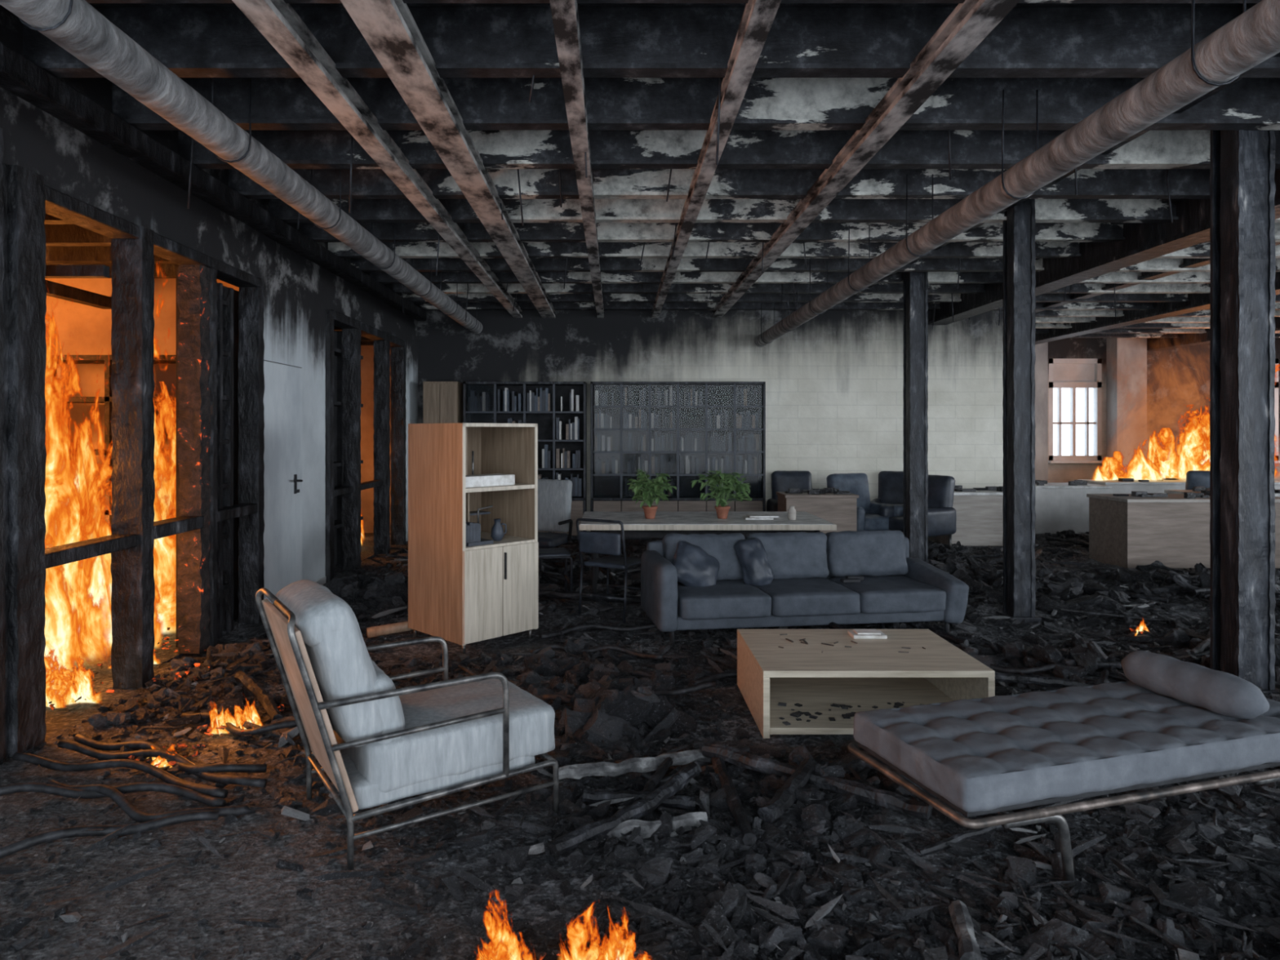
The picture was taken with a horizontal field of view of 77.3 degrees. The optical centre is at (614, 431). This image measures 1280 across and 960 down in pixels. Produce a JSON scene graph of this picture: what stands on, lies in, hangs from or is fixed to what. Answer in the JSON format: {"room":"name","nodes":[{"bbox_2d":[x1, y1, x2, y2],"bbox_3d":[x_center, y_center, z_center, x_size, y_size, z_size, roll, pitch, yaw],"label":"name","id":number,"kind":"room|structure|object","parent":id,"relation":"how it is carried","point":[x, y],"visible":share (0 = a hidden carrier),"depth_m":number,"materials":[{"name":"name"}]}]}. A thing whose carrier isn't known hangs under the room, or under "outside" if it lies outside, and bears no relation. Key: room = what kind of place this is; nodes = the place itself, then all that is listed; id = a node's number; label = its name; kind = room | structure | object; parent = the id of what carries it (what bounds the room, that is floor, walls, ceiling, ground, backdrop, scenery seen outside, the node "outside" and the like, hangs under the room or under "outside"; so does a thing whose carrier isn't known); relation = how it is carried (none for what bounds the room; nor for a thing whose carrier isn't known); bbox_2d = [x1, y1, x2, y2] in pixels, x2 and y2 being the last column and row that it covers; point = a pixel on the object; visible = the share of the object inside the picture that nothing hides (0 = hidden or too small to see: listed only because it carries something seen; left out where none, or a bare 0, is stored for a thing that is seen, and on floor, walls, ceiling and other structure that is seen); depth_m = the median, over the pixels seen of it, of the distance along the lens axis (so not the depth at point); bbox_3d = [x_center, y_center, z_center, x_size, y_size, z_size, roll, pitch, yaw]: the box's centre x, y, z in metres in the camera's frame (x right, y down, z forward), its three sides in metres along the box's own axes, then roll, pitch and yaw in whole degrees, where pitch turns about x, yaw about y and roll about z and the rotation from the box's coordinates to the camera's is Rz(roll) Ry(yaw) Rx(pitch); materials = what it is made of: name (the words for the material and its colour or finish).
{"room":"fire-damaged room","nodes":[
{"label":"fire-damaged room","id":0,"kind":"room"},
{"bbox_2d":[0,4,417,581],"bbox_3d":[-3.060,-0.400,5.100,0.120,4.200,14.200,0,0,0],"label":"wall","id":1,"kind":"structure","parent":0,"point":[298,291],"depth_m":6.33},
{"bbox_2d":[0,127,406,764],"bbox_3d":[-3.031,0.070,7.460,0.231,3.060,7.731,0,0,0],"label":"posts","id":2,"kind":"object","parent":1,"relation":"attached to","point":[23,368],"depth_m":4.98,"materials":[{"name":"wood"}]},
{"bbox_2d":[0,41,426,320],"bbox_3d":[-2.930,-1.750,6.350,0.140,0.140,11.700,0,0,0],"label":"trim","id":3,"kind":"structure","parent":1,"relation":"attached to","point":[20,76],"depth_m":5.06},
{"bbox_2d":[263,360,302,604],"bbox_3d":[-2.982,0.470,7.200,0.017,2.140,0.840,0,0,0],"label":"leaf","id":4,"kind":"object","parent":1,"relation":"attached to","point":[282,389],"visible":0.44,"depth_m":7.16,"materials":[{"name":"white paint"}]},
{"bbox_2d":[44,213,373,345],"bbox_3d":[-5.065,-1.235,7.600,3.870,0.570,9.400,0,0,0],"label":"ceiling joists","id":5,"kind":"object","parent":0,"point":[73,251],"visible":0.09,"depth_m":6.20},
{"bbox_2d":[44,278,391,533],"bbox_3d":[-5.160,0.050,7.725,4.080,3.300,10.050,0,0,0],"label":"wall","id":6,"kind":"structure","parent":0,"point":[82,329],"depth_m":7.25,"materials":[{"name":"paint"}]},
{"bbox_2d":[44,480,383,568],"bbox_3d":[-3.045,0.660,7.250,0.150,0.120,6.300,0,0,0],"label":"railing","id":7,"kind":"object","parent":6,"relation":"attached to","point":[63,554],"depth_m":4.97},
{"bbox_2d":[44,185,404,346],"bbox_3d":[-3.045,-1.230,7.675,0.190,0.100,7.150,0,0,0],"label":"trim","id":8,"kind":"structure","parent":6,"relation":"attached to","point":[60,205],"depth_m":5.27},
{"bbox_2d":[44,533,391,722],"bbox_3d":[-5.160,1.675,7.725,4.080,0.150,10.050,0,0,0],"label":"floor","id":9,"kind":"structure","parent":0,"point":[104,675],"depth_m":5.60,"materials":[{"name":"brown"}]},
{"bbox_2d":[45,648,100,707],"bbox_3d":[-3.293,1.427,4.696,0.606,0.346,0.193,0,0,8],"label":"fire","id":10,"kind":"object","parent":9,"relation":"on","point":[60,689],"visible":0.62,"depth_m":4.67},
{"bbox_2d":[44,266,176,671],"bbox_3d":[-4.164,0.050,5.809,1.838,3.100,2.031,0,0,0],"label":"fire","id":11,"kind":"object","parent":9,"relation":"on","point":[79,617],"visible":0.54,"depth_m":5.34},
{"bbox_2d":[52,355,176,529],"bbox_3d":[-4.250,0.480,6.900,1.500,2.240,0.400,0,0,0],"label":"shelf rack","id":12,"kind":"object","parent":9,"relation":"on","point":[77,359],"visible":0.05,"depth_m":6.70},
{"bbox_2d":[176,269,239,642],"bbox_3d":[-3.150,0.200,6.490,0.200,2.800,1.120,0,0,0],"label":"post","id":13,"kind":"object","parent":9,"relation":"on","point":[227,309],"visible":0.27,"depth_m":6.40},
{"bbox_2d":[333,330,363,565],"bbox_3d":[-3.250,0.200,9.260,0.220,2.800,1.680,0,0,0],"label":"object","id":14,"kind":"structure","parent":9,"relation":"on","point":[337,335],"depth_m":9.60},
{"bbox_2d":[231,0,522,317],"bbox_3d":[-1.470,-1.790,6.350,0.130,0.120,11.700,0,0,0],"label":"ceiling beam","id":15,"kind":"structure","parent":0,"point":[277,20],"depth_m":4.45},
{"bbox_2d":[340,0,555,317],"bbox_3d":[-1.000,-1.790,6.350,0.200,0.120,11.700,0,0,0],"label":"ceiling beam","id":16,"kind":"structure","parent":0,"point":[388,27],"depth_m":4.42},
{"bbox_2d":[549,0,604,317],"bbox_3d":[-0.210,-1.790,6.350,0.100,0.120,11.700,0,0,0],"label":"ceiling beam","id":17,"kind":"structure","parent":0,"point":[565,15],"depth_m":4.38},
{"bbox_2d":[0,533,1279,959],"bbox_3d":[5.440,1.581,7.250,17.120,0.099,18.500,0,0,0],"label":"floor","id":18,"kind":"structure","parent":0,"point":[229,883],"depth_m":3.04,"materials":[{"name":"black wood"}]},
{"bbox_2d":[176,264,211,653],"bbox_3d":[-3.061,0.170,5.827,0.184,2.860,0.152,0,0,0],"label":"post","id":19,"kind":"object","parent":18,"relation":"on","point":[193,407],"visible":0.99,"depth_m":5.76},
{"bbox_2d":[208,697,262,734],"bbox_3d":[-2.018,1.491,4.251,0.297,0.218,0.121,0,0,-17],"label":"fire","id":20,"kind":"object","parent":18,"relation":"on","point":[217,720],"visible":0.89,"depth_m":4.26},
{"bbox_2d":[255,579,558,870],"bbox_3d":[-0.862,1.108,3.373,1.101,0.983,0.696,0,0,-33],"label":"armchair","id":21,"kind":"object","parent":18,"relation":"on","point":[378,743],"visible":0.99,"depth_m":3.10,"materials":[{"name":"grey fabric"}]},
{"bbox_2d":[304,612,383,746],"bbox_3d":[-1.125,0.920,3.202,0.307,0.543,0.605,0,0,-33],"label":"cushion","id":22,"kind":"object","parent":21,"relation":"on","point":[343,667],"depth_m":2.95,"materials":[{"name":"grey fabric"}]},
{"bbox_2d":[333,678,555,792],"bbox_3d":[-0.740,1.275,3.453,0.808,0.228,0.610,0,0,-33],"label":"seat cushion","id":23,"kind":"object","parent":21,"relation":"on","point":[440,758],"depth_m":3.23,"materials":[{"name":"grey fabric"}]},
{"bbox_2d":[422,381,462,423],"bbox_3d":[-2.550,0.435,11.905,0.500,2.330,0.490,0,0,0],"label":"tall cabinet","id":24,"kind":"object","parent":18,"relation":"on","point":[442,401],"visible":0.38,"depth_m":11.68,"materials":[{"name":"brown wood"}]},
{"bbox_2d":[408,422,538,653],"bbox_3d":[-1.089,0.770,6.201,0.690,1.660,0.780,0,0,-45],"label":"tall cabinet","id":25,"kind":"object","parent":18,"relation":"on","point":[473,544],"visible":1,"depth_m":6.03,"materials":[{"name":"brown wood"}]},
{"bbox_2d":[466,510,493,546],"bbox_3d":[-1.087,0.735,6.103,0.299,0.200,0.614,0,0,-12],"label":"books","id":26,"kind":"object","parent":25,"relation":"on","point":[473,536],"depth_m":5.88,"materials":[{"name":"paper"}]},
{"bbox_2d":[463,382,586,540],"bbox_3d":[-1.320,0.435,11.959,1.800,2.330,0.442,0,0,0],"label":"bookcase","id":27,"kind":"object","parent":18,"relation":"on","point":[559,409],"visible":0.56,"depth_m":11.89,"materials":[{"name":"wood"}]},
{"bbox_2d":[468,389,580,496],"bbox_3d":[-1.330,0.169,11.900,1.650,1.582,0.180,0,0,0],"label":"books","id":28,"kind":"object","parent":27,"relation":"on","point":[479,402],"depth_m":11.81,"materials":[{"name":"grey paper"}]},
{"bbox_2d":[470,387,582,496],"bbox_3d":[-1.320,0.158,11.900,1.670,1.604,0.180,0,0,0],"label":"books","id":29,"kind":"object","parent":27,"relation":"on","point":[479,402],"depth_m":11.81,"materials":[{"name":"grey paper"}]},
{"bbox_2d":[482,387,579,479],"bbox_3d":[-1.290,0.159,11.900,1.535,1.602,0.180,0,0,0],"label":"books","id":30,"kind":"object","parent":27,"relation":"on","point":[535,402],"depth_m":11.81,"materials":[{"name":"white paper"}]},
{"bbox_2d":[512,393,570,479],"bbox_3d":[-1.382,0.201,11.900,1.450,1.519,0.180,0,0,0],"label":"books","id":31,"kind":"object","parent":27,"relation":"on","point":[535,402],"depth_m":11.81,"materials":[{"name":"grey paper"}]},
{"bbox_2d":[0,623,1064,858],"bbox_3d":[0.597,1.557,4.584,6.921,0.124,3.732,0,0,0],"label":"debris","id":32,"kind":"object","parent":18,"relation":"on","point":[204,794],"visible":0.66,"depth_m":3.65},
{"bbox_2d":[537,479,572,586],"bbox_3d":[-0.770,1.059,8.427,0.616,1.082,0.623,0,0,20],"label":"office chair","id":33,"kind":"object","parent":18,"relation":"on","point":[554,496],"visible":0.56,"depth_m":8.54,"materials":[{"name":"fabric"}]},
{"bbox_2d":[476,889,650,959],"bbox_3d":[-0.162,1.439,2.198,0.655,0.322,0.303,0,0,0],"label":"fire","id":34,"kind":"object","parent":18,"relation":"on","point":[504,944],"visible":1,"depth_m":2.27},
{"bbox_2d":[48,627,1147,959],"bbox_3d":[-0.122,1.546,4.267,8.566,0.064,4.381,0,0,0],"label":"glowing embers","id":35,"kind":"object","parent":18,"relation":"on","point":[540,955],"visible":0.51,"depth_m":4.21,"materials":[{"name":"brown wood"}]},
{"bbox_2d":[575,518,640,623],"bbox_3d":[0.000,1.170,6.946,0.464,0.863,0.544,0,0,30],"label":"metal chair","id":36,"kind":"object","parent":18,"relation":"on","point":[602,543],"visible":0.94,"depth_m":6.76,"materials":[{"name":"metal"}]},
{"bbox_2d":[0,531,1279,959],"bbox_3d":[3.401,1.574,11.224,10.494,0.246,20.924,0,0,41],"label":"rubble","id":37,"kind":"object","parent":18,"relation":"on","point":[1060,928],"visible":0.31,"depth_m":2.99,"materials":[{"name":"wood"}]},
{"bbox_2d":[590,382,765,540],"bbox_3d":[0.935,0.435,11.959,2.570,2.330,0.442,0,0,0],"label":"bookcase","id":38,"kind":"object","parent":18,"relation":"on","point":[683,431],"visible":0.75,"depth_m":11.81,"materials":[{"name":"metal"}]},
{"bbox_2d":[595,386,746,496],"bbox_3d":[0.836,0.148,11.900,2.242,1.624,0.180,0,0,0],"label":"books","id":39,"kind":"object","parent":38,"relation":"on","point":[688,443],"depth_m":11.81,"materials":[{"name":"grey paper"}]},
{"bbox_2d":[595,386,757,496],"bbox_3d":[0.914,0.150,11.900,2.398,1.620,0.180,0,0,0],"label":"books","id":40,"kind":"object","parent":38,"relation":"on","point":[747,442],"depth_m":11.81,"materials":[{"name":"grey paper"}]},
{"bbox_2d":[595,386,758,496],"bbox_3d":[0.920,0.150,11.900,2.410,1.620,0.180,0,0,0],"label":"books","id":41,"kind":"object","parent":38,"relation":"on","point":[747,442],"depth_m":11.81,"materials":[{"name":"grey paper"}]},
{"bbox_2d":[595,387,759,496],"bbox_3d":[0.926,0.156,11.900,2.422,1.608,0.180,0,0,0],"label":"books","id":42,"kind":"object","parent":38,"relation":"on","point":[747,442],"depth_m":11.81,"materials":[{"name":"grey paper"}]},
{"bbox_2d":[88,528,1279,959],"bbox_3d":[2.765,1.548,9.920,10.032,0.359,15.841,0,0,42],"label":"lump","id":43,"kind":"object","parent":18,"relation":"on","point":[611,705],"visible":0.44,"depth_m":4.06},
{"bbox_2d":[578,511,836,593],"bbox_3d":[0.860,1.228,7.945,2.370,0.745,1.170,0,0,0],"label":"table","id":44,"kind":"object","parent":18,"relation":"on","point":[636,525],"visible":0.72,"depth_m":7.53,"materials":[{"name":"brown wood"}]},
{"bbox_2d":[626,469,676,519],"bbox_3d":[0.364,0.613,7.832,0.490,0.484,0.559,0,0,0],"label":"potted plant","id":45,"kind":"object","parent":44,"relation":"on","point":[650,510],"visible":1,"depth_m":7.78,"materials":[{"name":"green plant"}]},
{"bbox_2d":[691,469,751,519],"bbox_3d":[1.071,0.611,7.843,0.580,0.489,0.592,0,0,35],"label":"potted plant","id":46,"kind":"object","parent":44,"relation":"on","point":[728,481],"visible":1,"depth_m":7.81,"materials":[{"name":"green plant"}]},
{"bbox_2d":[528,748,982,959],"bbox_3d":[1.298,1.548,2.925,3.439,0.089,1.260,0,0,17],"label":"logs","id":47,"kind":"object","parent":18,"relation":"on","point":[968,945],"visible":0.67,"depth_m":3.16,"materials":[{"name":"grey wood"}]},
{"bbox_2d":[235,536,1279,857],"bbox_3d":[3.700,1.522,7.556,12.643,0.181,8.524,0,0,-6],"label":"planks","id":48,"kind":"object","parent":18,"relation":"on","point":[649,797],"visible":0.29,"depth_m":3.44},
{"bbox_2d":[766,471,812,511],"bbox_3d":[2.651,1.094,11.698,0.778,1.012,0.780,0,0,0],"label":"lounge chair","id":49,"kind":"object","parent":18,"relation":"on","point":[781,481],"visible":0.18,"depth_m":11.87,"materials":[{"name":"black leather"}]},
{"bbox_2d":[640,529,968,646],"bbox_3d":[1.488,1.218,6.477,2.490,0.764,0.919,0,0,-8],"label":"sofa","id":50,"kind":"object","parent":18,"relation":"on","point":[726,580],"visible":1,"depth_m":6.27,"materials":[{"name":"fabric"}]},
{"bbox_2d":[671,540,719,586],"bbox_3d":[0.643,1.092,6.362,0.450,0.437,0.316,0,0,-8],"label":"throw pillow","id":51,"kind":"object","parent":50,"relation":"on","point":[696,562],"depth_m":6.29,"materials":[{"name":"grey fabric"}]},
{"bbox_2d":[662,533,745,581],"bbox_3d":[0.748,1.040,6.600,0.699,0.406,0.278,0,0,-8],"label":"cushion","id":52,"kind":"object","parent":50,"relation":"on","point":[724,548],"depth_m":6.51,"materials":[{"name":"fabric"}]},
{"bbox_2d":[677,579,771,619],"bbox_3d":[0.793,1.310,6.265,0.700,0.199,0.689,0,0,-8],"label":"seat cushion","id":53,"kind":"object","parent":50,"relation":"on","point":[718,599],"depth_m":5.96,"materials":[{"name":"fabric"}]},
{"bbox_2d":[733,537,773,586],"bbox_3d":[1.123,1.060,6.461,0.280,0.393,0.268,0,0,-8],"label":"throw pillow","id":54,"kind":"object","parent":50,"relation":"on","point":[752,556],"depth_m":6.41,"materials":[{"name":"grey fabric"}]},
{"bbox_2d":[744,531,829,579],"bbox_3d":[1.440,1.042,6.699,0.702,0.398,0.272,0,0,-8],"label":"cushion","id":55,"kind":"object","parent":50,"relation":"on","point":[802,555],"depth_m":6.61,"materials":[{"name":"fabric"}]},
{"bbox_2d":[756,577,860,617],"bbox_3d":[1.487,1.311,6.362,0.700,0.200,0.688,0,0,-8],"label":"seat cushion","id":56,"kind":"object","parent":50,"relation":"on","point":[788,597],"depth_m":6.06,"materials":[{"name":"fabric"}]},
{"bbox_2d":[825,529,908,577],"bbox_3d":[2.133,1.039,6.796,0.702,0.401,0.275,0,0,-8],"label":"cushion","id":57,"kind":"object","parent":50,"relation":"on","point":[865,553],"depth_m":6.69,"materials":[{"name":"fabric"}]},
{"bbox_2d":[828,575,946,613],"bbox_3d":[2.179,1.310,6.458,0.702,0.199,0.688,0,0,-8],"label":"seat cushion","id":58,"kind":"object","parent":50,"relation":"on","point":[876,593],"depth_m":6.16,"materials":[{"name":"fabric"}]},
{"bbox_2d":[776,487,858,533],"bbox_3d":[2.675,1.177,10.600,0.950,0.846,0.600,0,0,0],"label":"office desk","id":59,"kind":"object","parent":18,"relation":"on","point":[833,505],"visible":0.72,"depth_m":10.33,"materials":[{"name":"brown wood"}]},
{"bbox_2d":[826,472,903,531],"bbox_3d":[3.400,1.094,10.994,0.846,1.012,0.780,0,0,-25],"label":"lounge chair","id":60,"kind":"object","parent":18,"relation":"on","point":[868,517],"visible":0.52,"depth_m":11.08,"materials":[{"name":"fabric"}]},
{"bbox_2d":[737,629,995,738],"bbox_3d":[1.370,1.400,4.580,1.200,0.380,0.880,0,0,0],"label":"coffee table","id":61,"kind":"object","parent":18,"relation":"on","point":[791,682],"visible":0.87,"depth_m":4.50,"materials":[{"name":"brown wood"}]},
{"bbox_2d":[870,471,903,504],"bbox_3d":[4.101,1.094,11.593,0.778,1.012,0.780,0,0,25],"label":"lounge chair","id":62,"kind":"object","parent":18,"relation":"on","point":[891,485],"visible":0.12,"depth_m":11.78,"materials":[{"name":"black leather"}]},
{"bbox_2d":[879,474,956,549],"bbox_3d":[4.092,1.094,10.723,0.780,1.012,0.778,0,0,-30],"label":"lounge chair","id":63,"kind":"object","parent":18,"relation":"on","point":[942,517],"visible":0.58,"depth_m":10.59,"materials":[{"name":"black leather"}]},
{"bbox_2d":[928,484,1003,546],"bbox_3d":[5.175,1.186,11.400,1.150,0.827,0.800,0,0,0],"label":"office desk","id":64,"kind":"object","parent":18,"relation":"on","point":[979,510],"visible":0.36,"depth_m":11.03,"materials":[{"name":"laminate"}]},
{"bbox_2d":[996,610,1041,622],"bbox_3d":[3.470,1.590,6.870,0.260,0.040,0.260,0,0,0],"label":"base plate","id":65,"kind":"object","parent":18,"relation":"on","point":[1028,619],"visible":0.44,"depth_m":6.75,"materials":[{"name":"metal"}]},
{"bbox_2d":[1002,199,1035,617],"bbox_3d":[3.470,-0.275,6.862,0.189,3.750,0.202,0,0,0],"label":"column","id":66,"kind":"structure","parent":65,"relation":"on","point":[1019,255],"depth_m":6.78,"materials":[{"name":"metal"}]},
{"bbox_2d":[847,650,1279,887],"bbox_3d":[1.971,1.298,3.269,1.899,0.609,0.730,0,0,-16],"label":"daybed","id":67,"kind":"object","parent":18,"relation":"on","point":[1174,721],"visible":1,"depth_m":3.04,"materials":[{"name":"grey fabric"}]},
{"bbox_2d":[1035,480,1111,533],"bbox_3d":[6.850,1.186,12.700,1.600,0.829,0.800,0,0,0],"label":"office desk","id":68,"kind":"object","parent":18,"relation":"on","point":[1060,507],"visible":0.56,"depth_m":12.33,"materials":[{"name":"white laminate"}]},
{"bbox_2d":[1077,478,1279,493],"bbox_3d":[9.650,1.186,13.600,3.100,0.828,0.800,0,0,0],"label":"office desk","id":69,"kind":"object","parent":18,"relation":"on","point":[1121,486],"visible":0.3,"depth_m":13.23,"materials":[{"name":"white laminate"}]},
{"bbox_2d":[1086,489,1279,568],"bbox_3d":[6.900,1.155,9.600,2.000,0.889,0.800,0,0,0],"label":"office desk","id":70,"kind":"object","parent":18,"relation":"on","point":[1126,531],"visible":0.62,"depth_m":9.23,"materials":[{"name":"laminate"}]},
{"bbox_2d":[1262,688,1279,693],"bbox_3d":[3.900,1.590,4.980,0.300,0.040,0.300,0,0,0],"label":"base plate","id":71,"kind":"object","parent":18,"relation":"on","point":[1276,691],"visible":0.02,"depth_m":4.84,"materials":[{"name":"metal"}]},
{"bbox_2d":[1209,129,1275,689],"bbox_3d":[3.900,-0.275,4.972,0.229,3.750,0.243,0,0,0],"label":"column","id":72,"kind":"structure","parent":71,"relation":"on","point":[1242,182],"depth_m":4.87,"materials":[{"name":"wood"}]},
{"bbox_3d":[3.610,1.590,9.600,0.290,0.040,0.290,0,0,0],"label":"base plate","id":73,"kind":"object","parent":18,"relation":"on","visible":0},
{"bbox_2d":[902,271,928,562],"bbox_3d":[3.610,-0.275,9.592,0.219,3.750,0.232,0,0,0],"label":"column","id":74,"kind":"structure","parent":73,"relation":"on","point":[915,306],"depth_m":9.49,"materials":[{"name":"metal"}]},
{"bbox_2d":[23,3,1279,77],"bbox_3d":[5.500,-2.002,4.085,17.000,0.345,0.110,0,0,0],"label":"joist","id":75,"kind":"object","parent":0,"point":[192,40],"depth_m":4.06,"materials":[{"name":"wood"}]},
{"bbox_2d":[84,0,1262,3],"bbox_3d":[5.500,-2.002,3.365,17.000,0.345,0.110,0,0,0],"label":"joist","id":76,"kind":"object","parent":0,"point":[88,1],"depth_m":3.40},
{"bbox_2d":[112,77,1279,129],"bbox_3d":[5.500,-2.002,4.805,17.000,0.345,0.110,0,0,0],"label":"joist","id":77,"kind":"object","parent":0,"point":[277,103],"depth_m":4.78,"materials":[{"name":"wood"}]},
{"bbox_2d":[417,310,1003,533],"bbox_3d":[1.415,-0.400,14.350,9.070,4.200,4.300,0,0,0],"label":"wall","id":78,"kind":"structure","parent":0,"point":[834,383],"depth_m":12.20,"materials":[{"name":"paint"}]},
{"bbox_2d":[0,0,482,333],"bbox_3d":[-2.100,-1.775,6.325,0.221,0.611,11.650,0,0,0],"label":"duct","id":79,"kind":"object","parent":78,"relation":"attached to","point":[76,26],"visible":0.98,"depth_m":3.94,"materials":[{"name":"metal"}]},
{"bbox_2d":[651,0,781,317],"bbox_3d":[0.620,-1.790,6.350,0.100,0.120,11.700,0,0,0],"label":"ceiling beam","id":80,"kind":"structure","parent":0,"point":[758,15],"depth_m":4.39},
{"bbox_2d":[228,168,1210,199],"bbox_3d":[5.500,-2.002,6.245,17.000,0.345,0.110,0,0,0],"label":"joist","id":81,"kind":"object","parent":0,"point":[366,184],"depth_m":6.22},
{"bbox_2d":[177,129,1279,168],"bbox_3d":[5.500,-2.002,5.525,17.000,0.345,0.110,0,0,0],"label":"joist","id":82,"kind":"object","parent":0,"point":[298,148],"depth_m":5.50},
{"bbox_2d":[268,199,1279,222],"bbox_3d":[5.500,-2.002,6.965,17.000,0.345,0.110,0,0,0],"label":"joist","id":83,"kind":"object","parent":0,"point":[362,211],"depth_m":6.94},
{"bbox_2d":[369,271,1210,283],"bbox_3d":[5.500,-2.002,9.845,17.000,0.345,0.110,0,0,0],"label":"joist","id":84,"kind":"object","parent":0,"point":[381,277],"depth_m":9.82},
{"bbox_2d":[301,222,1279,242],"bbox_3d":[5.500,-2.002,7.685,17.000,0.345,0.110,0,0,0],"label":"joist","id":85,"kind":"object","parent":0,"point":[384,232],"depth_m":7.66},
{"bbox_2d":[386,283,1209,293],"bbox_3d":[5.500,-2.002,10.565,17.000,0.345,0.110,0,0,0],"label":"joist","id":86,"kind":"object","parent":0,"point":[447,288],"depth_m":10.54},
{"bbox_2d":[328,242,1279,257],"bbox_3d":[5.500,-2.002,8.405,17.000,0.345,0.110,0,0,0],"label":"joist","id":87,"kind":"object","parent":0,"point":[403,250],"depth_m":8.38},
{"bbox_2d":[351,257,1279,271],"bbox_3d":[5.500,-2.002,9.125,17.000,0.345,0.110,0,0,0],"label":"joist","id":88,"kind":"object","parent":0,"point":[420,264],"depth_m":9.10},
{"bbox_2d":[402,293,1279,302],"bbox_3d":[5.500,-2.002,11.285,17.000,0.345,0.110,0,0,0],"label":"joist","id":89,"kind":"object","parent":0,"point":[411,297],"depth_m":11.26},
{"bbox_2d":[413,302,1279,310],"bbox_3d":[5.500,-2.002,12.005,17.000,0.345,0.110,0,0,0],"label":"joist","id":90,"kind":"object","parent":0,"point":[423,305],"depth_m":11.98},
{"bbox_2d":[711,0,1020,317],"bbox_3d":[1.560,-1.790,6.350,0.140,0.120,11.700,0,0,0],"label":"ceiling beam","id":91,"kind":"structure","parent":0,"point":[971,21],"depth_m":4.45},
{"bbox_2d":[1035,342,1048,482],"bbox_3d":[8.525,-0.350,16.305,0.530,3.900,0.390,0,0,0],"label":"wall pillar","id":92,"kind":"structure","parent":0,"point":[1041,349],"depth_m":16.15,"materials":[{"name":"beige paint"}]},
{"bbox_2d":[837,52,1279,304],"bbox_3d":[3.300,-2.100,6.350,0.160,0.400,11.700,0,0,0],"label":"ceiling beam","id":93,"kind":"structure","parent":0,"point":[1216,90],"depth_m":5.31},
{"bbox_2d":[928,168,1279,324],"bbox_3d":[4.900,-1.820,6.350,0.300,0.400,11.700,0,0,0],"label":"ceiling beam","id":94,"kind":"structure","parent":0,"point":[1143,242],"depth_m":7.78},
{"bbox_2d":[1035,323,1209,328],"bbox_3d":[9.975,-2.002,14.165,8.050,0.345,0.110,0,0,0],"label":"joist","id":95,"kind":"object","parent":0,"point":[1037,325],"depth_m":14.14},
{"bbox_2d":[1035,316,1210,323],"bbox_3d":[9.975,-2.002,13.445,8.050,0.345,0.110,0,0,0],"label":"joist","id":96,"kind":"object","parent":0,"point":[1037,319],"depth_m":13.42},
{"bbox_2d":[1106,337,1146,472],"bbox_3d":[10.450,-0.350,16.305,0.680,3.900,0.390,0,0,0],"label":"wall pillar","id":97,"kind":"structure","parent":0,"point":[1126,357],"depth_m":16.15,"materials":[{"name":"beige paint"}]},
{"bbox_2d":[1035,271,1279,344],"bbox_3d":[8.100,-1.900,8.500,0.300,0.400,16.000,0,0,0],"label":"ceiling beam","id":98,"kind":"structure","parent":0,"point":[1197,302],"depth_m":12.36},
{"bbox_2d":[1035,242,1279,312],"bbox_3d":[6.500,-2.050,8.500,0.160,0.400,16.000,0,0,0],"label":"ceiling beam","id":99,"kind":"structure","parent":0,"point":[1188,263],"depth_m":9.73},
{"bbox_2d":[1035,310,1279,316],"bbox_3d":[9.975,-2.002,12.725,8.050,0.345,0.110,0,0,0],"label":"joist","id":100,"kind":"object","parent":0,"point":[1046,313],"depth_m":12.70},
{"bbox_2d":[1048,337,1279,482],"bbox_3d":[9.975,-0.400,16.600,8.050,4.200,0.200,0,0,0],"label":"wall","id":101,"kind":"structure","parent":0,"point":[1178,378],"depth_m":16.50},
{"bbox_2d":[1053,364,1094,382],"bbox_3d":[9.505,-1.210,16.590,0.910,0.380,0.020,0,0,0],"label":"panel","id":102,"kind":"object","parent":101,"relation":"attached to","point":[1061,372],"visible":1,"depth_m":16.58,"materials":[{"name":"glass"}]},
{"bbox_2d":[1048,358,1102,460],"bbox_3d":[9.505,-0.450,16.570,1.090,2.100,0.140,0,0,0],"label":"frame","id":103,"kind":"object","parent":101,"relation":"attached to","point":[1096,385],"visible":0.82,"depth_m":16.52,"materials":[{"name":"white paint"}]},
{"bbox_2d":[1092,364,1279,480],"bbox_3d":[9.734,-0.160,13.687,3.453,2.000,0.589,0,0,0],"label":"fire","id":104,"kind":"object","parent":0,"point":[1193,451],"depth_m":13.63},
{"bbox_2d":[1146,316,1279,351],"bbox_3d":[11.000,-1.850,8.500,0.300,0.400,16.000,0,0,0],"label":"ceiling beam","id":105,"kind":"structure","parent":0,"point":[1184,340],"depth_m":15.41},
{"bbox_3d":[5.455,-2.300,8.750,16.510,0.200,15.500,0,0,0],"label":"ceiling","id":106,"kind":"structure","parent":0,"visible":0},
{"bbox_2d":[186,75,1173,329],"bbox_3d":[1.827,-1.856,7.778,9.177,0.890,7.355,0,0,0],"label":"wires","id":107,"kind":"object","parent":106,"relation":"hanging from","point":[533,76],"visible":0.32,"depth_m":5.74,"materials":[{"name":"metal"}]},
{"bbox_2d":[754,0,1279,346],"bbox_3d":[2.220,-1.570,6.325,0.201,0.601,11.650,0,0,0],"label":"duct","id":108,"kind":"object","parent":106,"relation":"hanging from","point":[1251,37],"visible":1,"depth_m":3.64,"materials":[{"name":"metal"}]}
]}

